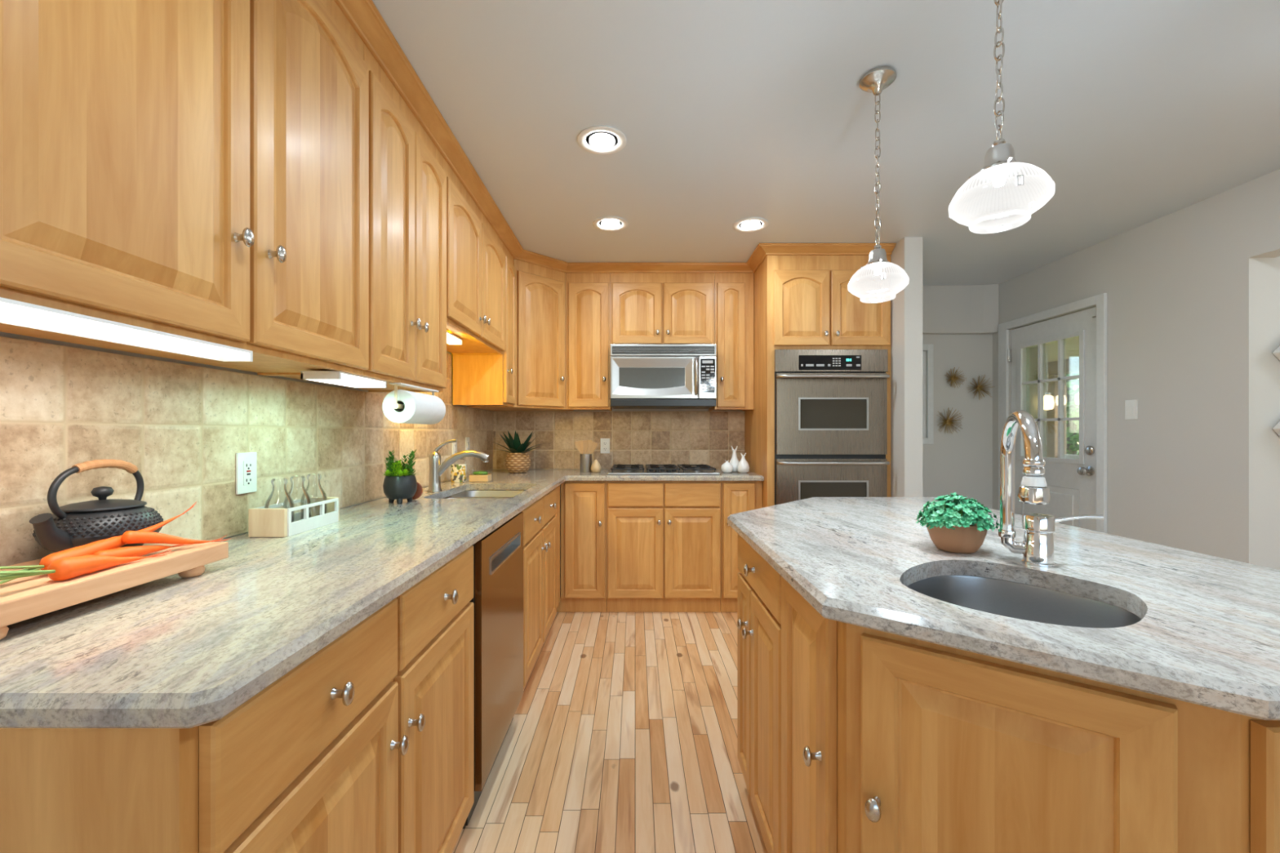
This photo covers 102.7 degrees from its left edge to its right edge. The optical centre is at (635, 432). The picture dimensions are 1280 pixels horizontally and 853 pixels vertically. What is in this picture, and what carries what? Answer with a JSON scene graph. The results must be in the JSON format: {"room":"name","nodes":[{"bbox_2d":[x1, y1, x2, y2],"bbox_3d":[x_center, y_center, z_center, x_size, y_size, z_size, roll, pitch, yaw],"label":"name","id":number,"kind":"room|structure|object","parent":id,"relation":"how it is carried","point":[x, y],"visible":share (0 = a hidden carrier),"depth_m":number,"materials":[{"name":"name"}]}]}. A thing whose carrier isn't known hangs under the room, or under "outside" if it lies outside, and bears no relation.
{"room":"kitchen","nodes":[
{"label":"kitchen","id":0,"kind":"room"},
{"bbox_2d":[0,331,492,540],"bbox_3d":[-1.177,0.004,0.750,0.145,2.392,6.700,0,0,0],"label":"wall","id":1,"kind":"structure","parent":0,"point":[2,334],"depth_m":1.22,"materials":[{"name":"grey paint"}]},
{"bbox_2d":[0,0,368,375],"bbox_3d":[-0.916,-0.653,1.028,0.350,0.970,0.932,0,0,0],"label":"upper cabinet","id":2,"kind":"object","parent":1,"relation":"attached to","point":[194,169],"visible":0.98,"depth_m":0.90,"materials":[{"name":"brown wood"}]},
{"bbox_2d":[0,297,253,361],"bbox_3d":[-0.812,-0.156,0.803,0.060,0.022,0.487,0,0,0],"label":"light","id":3,"kind":"object","parent":2,"relation":"attached to","point":[14,313],"visible":1,"depth_m":0.77,"materials":[{"name":"white plastic"}]},
{"bbox_2d":[0,336,493,566],"bbox_3d":[-1.101,-0.093,2.226,0.008,0.746,3.452,0,0,0],"label":"tile backsplash","id":4,"kind":"structure","parent":1,"relation":"attached to","point":[184,427],"depth_m":1.25,"materials":[{"name":"tile"}]},
{"bbox_2d":[235,452,257,494],"bbox_3d":[-1.092,0.112,1.441,0.010,0.114,0.072,0,0,0],"label":"wall outlet","id":5,"kind":"object","parent":4,"relation":"attached to","point":[246,462],"visible":1,"depth_m":1.44,"materials":[{"name":"white plastic"}]},
{"bbox_2d":[243,460,253,485],"bbox_3d":[-1.090,0.112,1.441,0.003,0.068,0.033,0,0,0],"label":"receptacle","id":6,"kind":"object","parent":5,"relation":"attached to","point":[247,464],"depth_m":1.44,"materials":[{"name":"white plastic"}]},
{"bbox_2d":[452,439,457,454],"bbox_3d":[-1.092,0.095,3.100,0.009,0.114,0.072,0,0,0],"label":"wall outlet","id":7,"kind":"object","parent":4,"relation":"attached to","point":[454,444],"visible":0.62,"depth_m":3.09,"materials":[{"name":"white plastic"}]},
{"bbox_2d":[453,443,456,453],"bbox_3d":[-1.090,0.095,3.100,0.003,0.068,0.033,0,0,0],"label":"receptacle","id":8,"kind":"object","parent":7,"relation":"attached to","point":[455,444],"depth_m":3.09,"materials":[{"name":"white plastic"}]},
{"bbox_2d":[465,437,469,450],"bbox_3d":[-1.092,0.085,3.340,0.009,0.114,0.072,0,0,0],"label":"wall outlet","id":9,"kind":"object","parent":4,"relation":"attached to","point":[467,439],"visible":0.66,"depth_m":3.32,"materials":[{"name":"white plastic"}]},
{"bbox_2d":[466,440,469,450],"bbox_3d":[-1.090,0.085,3.340,0.003,0.068,0.033,0,0,0],"label":"receptacle","id":10,"kind":"object","parent":9,"relation":"attached to","point":[468,442],"depth_m":3.34,"materials":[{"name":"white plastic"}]},
{"bbox_2d":[265,44,446,391],"bbox_3d":[-0.916,-0.653,1.803,0.350,0.970,0.614,0,0,0],"label":"upper cabinet","id":11,"kind":"object","parent":1,"relation":"attached to","point":[407,177],"visible":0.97,"depth_m":1.74,"materials":[{"name":"brown wood"}]},
{"bbox_2d":[300,371,386,387],"bbox_3d":[-0.853,-0.156,1.516,0.105,0.022,0.263,0,0,0],"label":"light","id":12,"kind":"object","parent":11,"relation":"attached to","point":[338,378],"visible":1,"depth_m":1.45,"materials":[{"name":"white plastic"}]},
{"bbox_2d":[389,382,439,408],"bbox_3d":[-0.800,-0.124,1.870,0.040,0.087,0.330,0,0,0],"label":"paper towel holder","id":13,"kind":"object","parent":11,"relation":"attached to","point":[396,406],"visible":0.69,"depth_m":1.74,"materials":[{"name":"white plastic"}]},
{"bbox_2d":[382,389,445,424],"bbox_3d":[-0.800,-0.090,1.872,0.114,0.114,0.276,0,0,0],"label":"paper towel roll","id":14,"kind":"object","parent":13,"relation":"hanging from","point":[419,408],"visible":0.9,"depth_m":1.76,"materials":[{"name":"white paper"}]},
{"bbox_2d":[443,157,505,354],"bbox_3d":[-0.916,-0.803,2.586,0.350,0.670,0.948,0,0,0],"label":"upper cabinet","id":15,"kind":"object","parent":1,"relation":"attached to","point":[476,256],"visible":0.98,"depth_m":2.46,"materials":[{"name":"brown wood"}]},
{"bbox_2d":[446,331,462,345],"bbox_3d":[-0.897,-0.454,2.380,0.065,0.027,0.360,0,0,0],"label":"light","id":16,"kind":"object","parent":15,"relation":"attached to","point":[451,340],"visible":0.48,"depth_m":2.47,"materials":[{"name":"white plastic"}]},
{"bbox_2d":[453,243,515,407],"bbox_3d":[-0.916,-0.653,3.199,0.350,0.970,0.273,0,0,0],"label":"upper cabinet","id":17,"kind":"object","parent":1,"relation":"attached to","point":[479,380],"visible":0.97,"depth_m":3.06,"materials":[{"name":"brown wood"}]},
{"bbox_2d":[471,258,570,411],"bbox_3d":[-0.793,-0.653,3.647,0.598,0.970,0.598,0,0,0],"label":"upper cabinet","id":18,"kind":"object","parent":1,"relation":"attached to","point":[540,291],"visible":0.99,"depth_m":3.47,"materials":[{"name":"brown wood"}]},
{"bbox_2d":[382,474,417,503],"bbox_3d":[-0.945,0.226,2.060,0.126,0.111,0.126,0,0,0],"label":"pot","id":19,"kind":"object","parent":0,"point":[399,487],"depth_m":2.01,"materials":[{"name":"grey ceramic"}]},
{"bbox_2d":[452,587,767,852],"bbox_3d":[1.875,1.230,0.900,6.250,0.060,7.000,0,0,0],"label":"floor","id":20,"kind":"structure","parent":0,"point":[621,736],"depth_m":1.95,"materials":[{"name":"brown wood"}]},
{"bbox_2d":[0,545,474,852],"bbox_3d":[-0.768,0.758,1.043,0.650,0.882,0.974,0,0,0],"label":"base cabinet","id":21,"kind":"object","parent":20,"relation":"on","point":[366,744],"visible":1,"depth_m":0.74,"materials":[{"name":"brown wood"}]},
{"bbox_2d":[462,511,523,828],"bbox_3d":[-0.754,0.762,1.838,0.586,0.874,0.586,0,0,0],"label":"dishwasher","id":22,"kind":"object","parent":20,"relation":"on","point":[497,600],"visible":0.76,"depth_m":1.73,"materials":[{"name":"silver metal"}]},
{"bbox_2d":[445,484,559,688],"bbox_3d":[-0.768,0.758,2.769,0.650,0.882,1.218,0,0,0],"label":"base cabinet","id":23,"kind":"object","parent":20,"relation":"on","point":[541,519],"visible":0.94,"depth_m":2.55,"materials":[{"name":"brown wood"}]},
{"bbox_2d":[0,469,764,728],"bbox_3d":[-0.127,0.298,2.245,1.940,0.034,3.406,0,0,0],"label":"countertop","id":24,"kind":"structure","parent":23,"relation":"on","point":[174,651],"depth_m":0.78,"materials":[{"name":"stone"}]},
{"bbox_2d":[0,542,228,639],"bbox_3d":[-0.958,0.253,0.820,0.225,0.054,0.490,0,0,0],"label":"cutting board","id":25,"kind":"object","parent":24,"relation":"on","point":[23,598],"visible":0.81,"depth_m":0.81,"materials":[{"name":"brown wood"}]},
{"bbox_2d":[0,548,173,580],"bbox_3d":[-0.875,0.205,0.765,0.038,0.040,0.368,0,0,1],"label":"carrot","id":26,"kind":"object","parent":25,"relation":"on","point":[66,568],"visible":1,"depth_m":0.79,"materials":[{"name":"orange food"}]},
{"bbox_2d":[29,458,164,552],"bbox_3d":[-1.001,0.138,0.963,0.185,0.176,0.172,0,0,43],"label":"teapot","id":27,"kind":"object","parent":25,"relation":"on","point":[73,525],"visible":0.93,"depth_m":0.92,"materials":[{"name":"metal"}]},
{"bbox_2d":[32,506,164,547],"bbox_3d":[-1.006,0.184,0.967,0.172,0.083,0.172,0,0,0],"label":"pot","id":28,"kind":"object","parent":27,"relation":"attached to","point":[75,526],"depth_m":0.91,"materials":[{"name":"metal"}]},
{"bbox_2d":[0,502,196,584],"bbox_3d":[-0.930,0.183,0.844,0.042,0.082,0.453,0,0,1],"label":"carrot","id":29,"kind":"object","parent":25,"relation":"on","point":[114,542],"visible":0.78,"depth_m":0.85,"materials":[{"name":"orange food"}]},
{"bbox_2d":[93,544,191,556],"bbox_3d":[-0.892,0.211,0.935,0.026,0.026,0.170,0,0,4],"label":"carrot","id":30,"kind":"object","parent":25,"relation":"on","point":[131,551],"visible":0.77,"depth_m":0.90,"materials":[{"name":"orange food"}]},
{"bbox_2d":[120,530,229,544],"bbox_3d":[-0.880,0.200,0.991,0.024,0.050,0.180,0,0,16],"label":"carrot","id":31,"kind":"object","parent":25,"relation":"on","point":[129,536],"visible":1,"depth_m":0.94,"materials":[{"name":"orange food"}]},
{"bbox_2d":[248,497,339,537],"bbox_3d":[-0.992,0.242,1.505,0.106,0.076,0.256,0,0,0],"label":"caddy","id":32,"kind":"object","parent":24,"relation":"on","point":[271,522],"visible":0.9,"depth_m":1.41,"materials":[{"name":"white wood"}]},
{"bbox_2d":[263,478,294,522],"bbox_3d":[-0.992,0.201,1.428,0.070,0.146,0.070,0,0,0],"label":"glass bottle","id":33,"kind":"object","parent":32,"relation":"in","point":[273,481],"visible":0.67,"depth_m":1.43,"materials":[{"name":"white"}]},
{"bbox_2d":[283,475,311,517],"bbox_3d":[-0.992,0.201,1.505,0.070,0.146,0.070,0,0,0],"label":"glass bottle","id":34,"kind":"object","parent":32,"relation":"in","point":[291,478],"visible":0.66,"depth_m":1.50,"materials":[{"name":"white"}]},
{"bbox_2d":[300,473,327,519],"bbox_3d":[-0.992,0.201,1.582,0.070,0.146,0.070,0,0,0],"label":"glass bottle","id":35,"kind":"object","parent":32,"relation":"in","point":[324,495],"visible":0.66,"depth_m":1.58,"materials":[{"name":"white"}]},
{"bbox_2d":[381,448,422,503],"bbox_3d":[-0.936,0.172,2.055,0.146,0.220,0.176,0,0,26],"label":"potted succulent","id":36,"kind":"object","parent":24,"relation":"on","point":[399,484],"visible":1,"depth_m":2.02,"materials":[{"name":"green plant"}]},
{"bbox_2d":[412,482,422,499],"bbox_3d":[-0.932,0.242,2.152,0.076,0.076,0.014,0,0,0],"label":"wooden disc","id":37,"kind":"object","parent":24,"relation":"on","point":[419,492],"visible":0.38,"depth_m":2.15,"materials":[{"name":"brown wood"}]},
{"bbox_2d":[426,439,489,492],"bbox_3d":[-0.852,0.155,2.471,0.290,0.251,0.068,0,0,-6],"label":"kitchen faucet","id":38,"kind":"object","parent":24,"relation":"on","point":[437,468],"visible":1,"depth_m":2.45,"materials":[{"name":"grey metal"}]},
{"bbox_2d":[450,457,466,482],"bbox_3d":[-1.010,0.205,2.930,0.086,0.150,0.086,0,0,0],"label":"jar","id":39,"kind":"object","parent":24,"relation":"on","point":[458,471],"visible":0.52,"depth_m":2.89,"materials":[{"name":"multicoloured ceramic"}]},
{"bbox_2d":[468,468,491,481],"bbox_3d":[-0.895,0.245,2.960,0.114,0.070,0.084,0,0,0],"label":"food container","id":40,"kind":"object","parent":24,"relation":"on","point":[478,476],"visible":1,"depth_m":2.92,"materials":[{"name":"beige wood"}]},
{"bbox_2d":[468,474,491,481],"bbox_3d":[-0.895,0.260,2.960,0.110,0.040,0.080,0,0,0],"label":"tub","id":41,"kind":"object","parent":40,"relation":"in","point":[472,477],"depth_m":2.92,"materials":[{"name":"wood"}]},
{"bbox_2d":[443,489,526,498],"bbox_3d":[-0.730,0.404,2.515,0.426,0.174,0.686,0,0,0],"label":"sink","id":42,"kind":"object","parent":24,"relation":"in","point":[471,494],"visible":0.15,"depth_m":2.84,"materials":[{"name":"metal"}]},
{"bbox_2d":[491,431,542,473],"bbox_3d":[-0.825,0.130,3.640,0.388,0.300,0.392,0,0,0],"label":"agave","id":43,"kind":"object","parent":24,"relation":"on","point":[518,460],"visible":1,"depth_m":3.56,"materials":[{"name":"green plant"}]},
{"bbox_2d":[505,452,530,473],"bbox_3d":[-0.828,0.209,3.620,0.178,0.142,0.178,0,0,0],"label":"basket","id":44,"kind":"object","parent":24,"relation":"on","point":[515,462],"depth_m":3.55,"materials":[{"name":"beige wicker"}]},
{"bbox_2d":[580,453,591,472],"bbox_3d":[-0.352,0.215,3.660,0.084,0.130,0.084,0,0,0],"label":"utensil crock","id":45,"kind":"object","parent":24,"relation":"on","point":[585,459],"visible":0.94,"depth_m":3.62,"materials":[{"name":"silver metal"}]},
{"bbox_2d":[574,440,583,453],"bbox_3d":[-0.383,0.155,3.640,0.096,0.211,0.006,0,0,0],"label":"spatula","id":46,"kind":"object","parent":45,"relation":"in","point":[580,444],"visible":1,"depth_m":3.64,"materials":[{"name":"brown wood"}]},
{"bbox_2d":[582,440,588,453],"bbox_3d":[-0.360,0.156,3.653,0.051,0.206,0.006,0,0,0],"label":"spatula","id":47,"kind":"object","parent":45,"relation":"in","point":[585,442],"visible":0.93,"depth_m":3.65,"materials":[{"name":"brown wood"}]},
{"bbox_2d":[586,440,592,453],"bbox_3d":[-0.333,0.154,3.666,0.058,0.211,0.006,0,0,0],"label":"wooden spoon","id":48,"kind":"object","parent":45,"relation":"in","point":[590,442],"visible":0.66,"depth_m":3.66,"materials":[{"name":"brown wood"}]},
{"bbox_2d":[589,442,597,453],"bbox_3d":[-0.321,0.163,3.677,0.105,0.197,0.006,0,0,0],"label":"spatula","id":49,"kind":"object","parent":45,"relation":"in","point":[594,444],"visible":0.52,"depth_m":3.67,"materials":[{"name":"brown wood"}]},
{"bbox_2d":[591,459,600,472],"bbox_3d":[-0.278,0.234,3.630,0.074,0.092,0.074,0,0,0],"label":"pear","id":50,"kind":"object","parent":24,"relation":"on","point":[595,467],"visible":1,"depth_m":3.60,"materials":[{"name":"beige ceramic"}]},
{"bbox_2d":[607,464,719,475],"bbox_3d":[0.191,0.258,3.675,0.752,0.044,0.490,0,0,0],"label":"gas cooktop","id":51,"kind":"object","parent":24,"relation":"in","point":[616,469],"visible":1,"depth_m":3.49,"materials":[{"name":"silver metal"}]},
{"bbox_2d":[607,467,719,475],"bbox_3d":[0.191,0.274,3.675,0.752,0.012,0.490,0,0,0],"label":"tray","id":52,"kind":"object","parent":51,"relation":"on","point":[612,472],"depth_m":3.46,"materials":[{"name":"metal"}]},
{"bbox_2d":[720,460,733,472],"bbox_3d":[0.645,0.235,3.600,0.086,0.091,0.086,0,0,0],"label":"vase","id":53,"kind":"object","parent":24,"relation":"on","point":[726,467],"visible":1,"depth_m":3.57,"materials":[{"name":"ceramic"}]},
{"bbox_2d":[728,445,739,472],"bbox_3d":[0.712,0.186,3.675,0.088,0.188,0.088,0,0,0],"label":"vase","id":54,"kind":"object","parent":24,"relation":"on","point":[734,461],"visible":0.8,"depth_m":3.65,"materials":[{"name":"ceramic"}]},
{"bbox_2d":[737,453,749,473],"bbox_3d":[0.760,0.210,3.600,0.090,0.141,0.090,0,0,0],"label":"vase","id":55,"kind":"object","parent":24,"relation":"on","point":[743,466],"visible":1,"depth_m":3.57,"materials":[{"name":"ceramic"}]},
{"bbox_2d":[556,480,606,612],"bbox_3d":[-0.365,0.758,3.649,0.346,0.882,0.602,0,0,0],"label":"base cabinet","id":56,"kind":"object","parent":20,"relation":"on","point":[583,503],"visible":0.94,"depth_m":3.38,"materials":[{"name":"brown wood"}]},
{"bbox_2d":[606,480,720,612],"bbox_3d":[0.191,0.758,3.649,0.761,0.882,0.602,0,0,0],"label":"base cabinet","id":57,"kind":"object","parent":20,"relation":"on","point":[664,537],"visible":0.99,"depth_m":3.38,"materials":[{"name":"brown wood"}]},
{"bbox_2d":[720,480,762,612],"bbox_3d":[0.708,0.758,3.649,0.270,0.882,0.602,0,0,0],"label":"base cabinet","id":58,"kind":"object","parent":20,"relation":"on","point":[736,496],"visible":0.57,"depth_m":3.38,"materials":[{"name":"brown wood"}]},
{"bbox_2d":[744,255,890,507],"bbox_3d":[1.242,0.031,3.592,0.792,2.336,0.726,0,0,0],"label":"tall cabinet","id":59,"kind":"object","parent":20,"relation":"on","point":[801,302],"visible":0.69,"depth_m":3.28,"materials":[{"name":"brown wood"}]},
{"bbox_2d":[774,349,889,505],"bbox_3d":[1.246,0.120,3.529,0.717,1.300,0.702,0,0,0],"label":"double oven","id":60,"kind":"object","parent":59,"relation":"in","point":[831,405],"visible":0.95,"depth_m":3.24,"materials":[{"name":"silver metal"}]},
{"bbox_2d":[737,533,1279,852],"bbox_3d":[0.803,0.758,1.399,0.974,0.882,1.623,0,0,0],"label":"base cabinet","id":61,"kind":"object","parent":20,"relation":"on","point":[851,738],"visible":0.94,"depth_m":0.77,"materials":[{"name":"brown wood"}]},
{"bbox_2d":[727,497,1279,719],"bbox_3d":[0.824,0.298,1.406,1.012,0.034,1.698,0,0,0],"label":"countertop","id":62,"kind":"structure","parent":61,"relation":"on","point":[1207,633],"depth_m":0.91,"materials":[{"name":"stone"}]},
{"bbox_2d":[915,492,999,553],"bbox_3d":[0.769,0.211,1.227,0.168,0.139,0.172,0,0,0],"label":"greenery","id":63,"kind":"object","parent":62,"relation":"on","point":[961,526],"visible":1,"depth_m":1.18,"materials":[{"name":"green plant"}]},
{"bbox_2d":[906,575,1141,627],"bbox_3d":[0.684,0.403,0.932,0.409,0.172,0.384,0,0,-39],"label":"island sink","id":64,"kind":"object","parent":62,"relation":"in","point":[1007,598],"visible":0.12,"depth_m":1.07,"materials":[{"name":"metal"}]},
{"bbox_2d":[998,409,1103,567],"bbox_3d":[0.819,0.117,1.061,0.299,0.328,0.153,0,0,-32],"label":"island faucet","id":65,"kind":"object","parent":62,"relation":"on","point":[1037,548],"visible":1,"depth_m":1.08,"materials":[{"name":"silver metal"}]},
{"bbox_2d":[492,408,742,587],"bbox_3d":[0.268,0.004,4.030,2.745,2.392,0.140,0,0,0],"label":"wall","id":66,"kind":"structure","parent":0,"point":[613,410],"depth_m":3.96,"materials":[{"name":"grey paint"}]},
{"bbox_2d":[565,273,612,411],"bbox_3d":[-0.336,-0.653,3.769,0.316,0.970,0.352,0,0,0],"label":"upper cabinet","id":67,"kind":"object","parent":66,"relation":"attached to","point":[588,295],"visible":1,"depth_m":3.63,"materials":[{"name":"brown wood"}]},
{"bbox_2d":[493,411,744,469],"bbox_3d":[-0.126,0.057,3.955,1.941,0.448,0.010,0,0,0],"label":"tile backsplash","id":68,"kind":"structure","parent":66,"relation":"attached to","point":[636,437],"depth_m":3.95,"materials":[{"name":"tile"}]},
{"bbox_2d":[600,438,609,453],"bbox_3d":[-0.232,0.100,3.945,0.072,0.114,0.009,0,0,0],"label":"wall outlet","id":69,"kind":"object","parent":68,"relation":"attached to","point":[605,442],"visible":1,"depth_m":3.94,"materials":[{"name":"white plastic"}]},
{"bbox_2d":[603,441,607,450],"bbox_3d":[-0.232,0.100,3.943,0.033,0.068,0.003,0,0,0],"label":"receptacle","id":70,"kind":"object","parent":69,"relation":"attached to","point":[605,443],"depth_m":3.94,"materials":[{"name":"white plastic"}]},
{"bbox_2d":[610,273,715,344],"bbox_3d":[0.195,-0.875,3.769,0.742,0.526,0.352,0,0,0],"label":"upper cabinet","id":71,"kind":"object","parent":66,"relation":"attached to","point":[646,308],"visible":0.99,"depth_m":3.63,"materials":[{"name":"brown wood"}]},
{"bbox_2d":[610,344,716,408],"bbox_3d":[0.193,-0.395,3.695,0.725,0.425,0.500,0,0,0],"label":"microwave","id":72,"kind":"object","parent":71,"relation":"attached to","point":[643,376],"visible":1,"depth_m":3.50,"materials":[{"name":"silver metal"}]},
{"bbox_2d":[701,360,714,390],"bbox_3d":[0.496,-0.393,3.491,0.086,0.202,0.001,0,0,0],"label":"keypad","id":73,"kind":"object","parent":72,"relation":"attached to","point":[707,366],"depth_m":3.49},
{"bbox_2d":[708,273,753,411],"bbox_3d":[0.706,-0.653,3.769,0.276,0.970,0.352,0,0,0],"label":"upper cabinet","id":74,"kind":"object","parent":66,"relation":"attached to","point":[734,292],"visible":0.97,"depth_m":3.63,"materials":[{"name":"brown wood"}]},
{"bbox_2d":[372,0,1279,284],"bbox_3d":[1.875,-1.232,0.900,6.250,0.080,7.000,0,0,0],"label":"ceiling","id":75,"kind":"structure","parent":0,"point":[1138,113],"depth_m":1.89,"materials":[{"name":"paint"}]},
{"bbox_2d":[577,125,626,155],"bbox_3d":[-0.135,-1.185,2.085,0.200,0.014,0.200,0,0,0],"label":"recessed light","id":76,"kind":"object","parent":75,"relation":"in","point":[597,140],"visible":1,"depth_m":2.07,"materials":[{"name":"white plastic"}]},
{"bbox_2d":[592,216,628,231],"bbox_3d":[-0.140,-1.185,2.915,0.200,0.014,0.200,0,0,0],"label":"recessed light","id":77,"kind":"object","parent":75,"relation":"in","point":[611,224],"visible":1,"depth_m":2.90,"materials":[{"name":"white plastic"}]},
{"bbox_2d":[733,217,768,232],"bbox_3d":[0.660,-1.185,2.930,0.200,0.014,0.200,0,0,0],"label":"recessed light","id":78,"kind":"object","parent":75,"relation":"in","point":[753,224],"visible":1,"depth_m":2.91,"materials":[{"name":"white plastic"}]},
{"bbox_2d":[847,66,909,303],"bbox_3d":[0.812,-0.819,1.715,0.186,0.744,0.186,0,0,0],"label":"pendant lamp","id":79,"kind":"object","parent":75,"relation":"hanging from","point":[879,281],"visible":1,"depth_m":1.68,"materials":[{"name":"silver metal"}]},
{"bbox_2d":[948,0,1055,234],"bbox_3d":[0.782,-0.819,1.100,0.186,0.744,0.186,0,0,0],"label":"pendant lamp","id":80,"kind":"object","parent":75,"relation":"hanging from","point":[1003,196],"visible":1,"depth_m":1.06,"materials":[{"name":"white glass"}]},
{"bbox_2d":[890,237,922,497],"bbox_3d":[1.696,0.004,3.660,0.111,2.392,1.080,0,0,0],"label":"wall partition","id":81,"kind":"structure","parent":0,"point":[906,308],"depth_m":3.12,"materials":[{"name":"grey paint"}]},
{"bbox_2d":[333,0,896,273],"bbox_3d":[0.418,-1.165,2.102,2.438,0.052,3.104,0,0,0],"label":"crown molding","id":82,"kind":"structure","parent":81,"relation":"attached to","point":[363,15],"depth_m":2.37,"materials":[{"name":"brown wood"}]},
{"bbox_2d":[922,333,992,509],"bbox_3d":[2.331,0.004,4.230,1.158,2.392,0.120,0,0,0],"label":"wall","id":83,"kind":"structure","parent":0,"point":[960,462],"depth_m":4.17,"materials":[{"name":"grey paint"}]},
{"bbox_2d":[922,344,933,444],"bbox_3d":[2.090,-0.315,4.191,0.660,0.830,0.078,0,0,0],"label":"window","id":84,"kind":"structure","parent":83,"relation":"in","point":[930,348],"depth_m":4.15,"materials":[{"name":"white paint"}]},
{"bbox_2d":[936,407,963,434],"bbox_3d":[2.541,-0.097,4.134,0.215,0.217,0.070,0,0,0],"label":"sunburst ornament","id":85,"kind":"object","parent":83,"relation":"attached to","point":[947,421],"visible":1,"depth_m":4.14,"materials":[{"name":"gold metal"}]},
{"bbox_2d":[944,367,966,387],"bbox_3d":[2.580,-0.445,4.136,0.170,0.170,0.067,0,0,0],"label":"sunburst ornament","id":86,"kind":"object","parent":83,"relation":"attached to","point":[953,379],"visible":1,"depth_m":4.14,"materials":[{"name":"gold metal"}]},
{"bbox_2d":[967,373,995,399],"bbox_3d":[2.790,-0.367,4.134,0.211,0.210,0.071,0,0,0],"label":"sunburst ornament","id":87,"kind":"object","parent":83,"relation":"attached to","point":[979,388],"visible":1,"depth_m":4.14,"materials":[{"name":"gold metal"}]},
{"bbox_2d":[922,284,999,333],"bbox_3d":[2.330,-0.998,4.131,1.156,0.386,0.073,0,0,0],"label":"wall","id":88,"kind":"structure","parent":0,"point":[946,308],"depth_m":4.13,"materials":[{"name":"grey paint"}]},
{"bbox_2d":[992,168,1279,568],"bbox_3d":[2.970,0.004,0.870,0.120,2.392,6.940,0,0,0],"label":"wall","id":89,"kind":"structure","parent":0,"point":[1189,290],"depth_m":2.71,"materials":[{"name":"grey paint"}]},
{"bbox_2d":[998,293,1106,533],"bbox_3d":[2.905,0.168,3.614,0.109,2.062,0.922,0,0,0],"label":"door","id":90,"kind":"structure","parent":89,"relation":"in","point":[1059,365],"depth_m":3.49,"materials":[{"name":"white paint"}]},
{"bbox_2d":[1124,400,1137,419],"bbox_3d":[2.905,-0.136,3.000,0.008,0.114,0.072,0,0,0],"label":"light switch","id":91,"kind":"object","parent":89,"relation":"attached to","point":[1131,406],"visible":1,"depth_m":2.99,"materials":[{"name":"white plastic"}]},
{"bbox_2d":[1274,256,1279,570],"bbox_3d":[4.015,0.004,2.488,1.970,2.392,0.120,0,0,0],"label":"wall","id":92,"kind":"structure","parent":0,"point":[1277,260],"depth_m":2.43,"materials":[{"name":"grey paint"}]},
{"bbox_2d":[1272,346,1279,360],"bbox_3d":[3.135,-0.378,2.398,0.238,0.238,0.053,0,0,0],"label":"wall art","id":93,"kind":"object","parent":92,"relation":"attached to","point":[1277,353],"visible":1,"depth_m":2.42,"materials":[{"name":"stone"}]},
{"bbox_2d":[1272,421,1279,435],"bbox_3d":[3.135,-0.020,2.398,0.238,0.238,0.053,0,0,0],"label":"wall art","id":94,"kind":"object","parent":92,"relation":"attached to","point":[1277,428],"visible":1,"depth_m":2.42,"materials":[{"name":"stone"}]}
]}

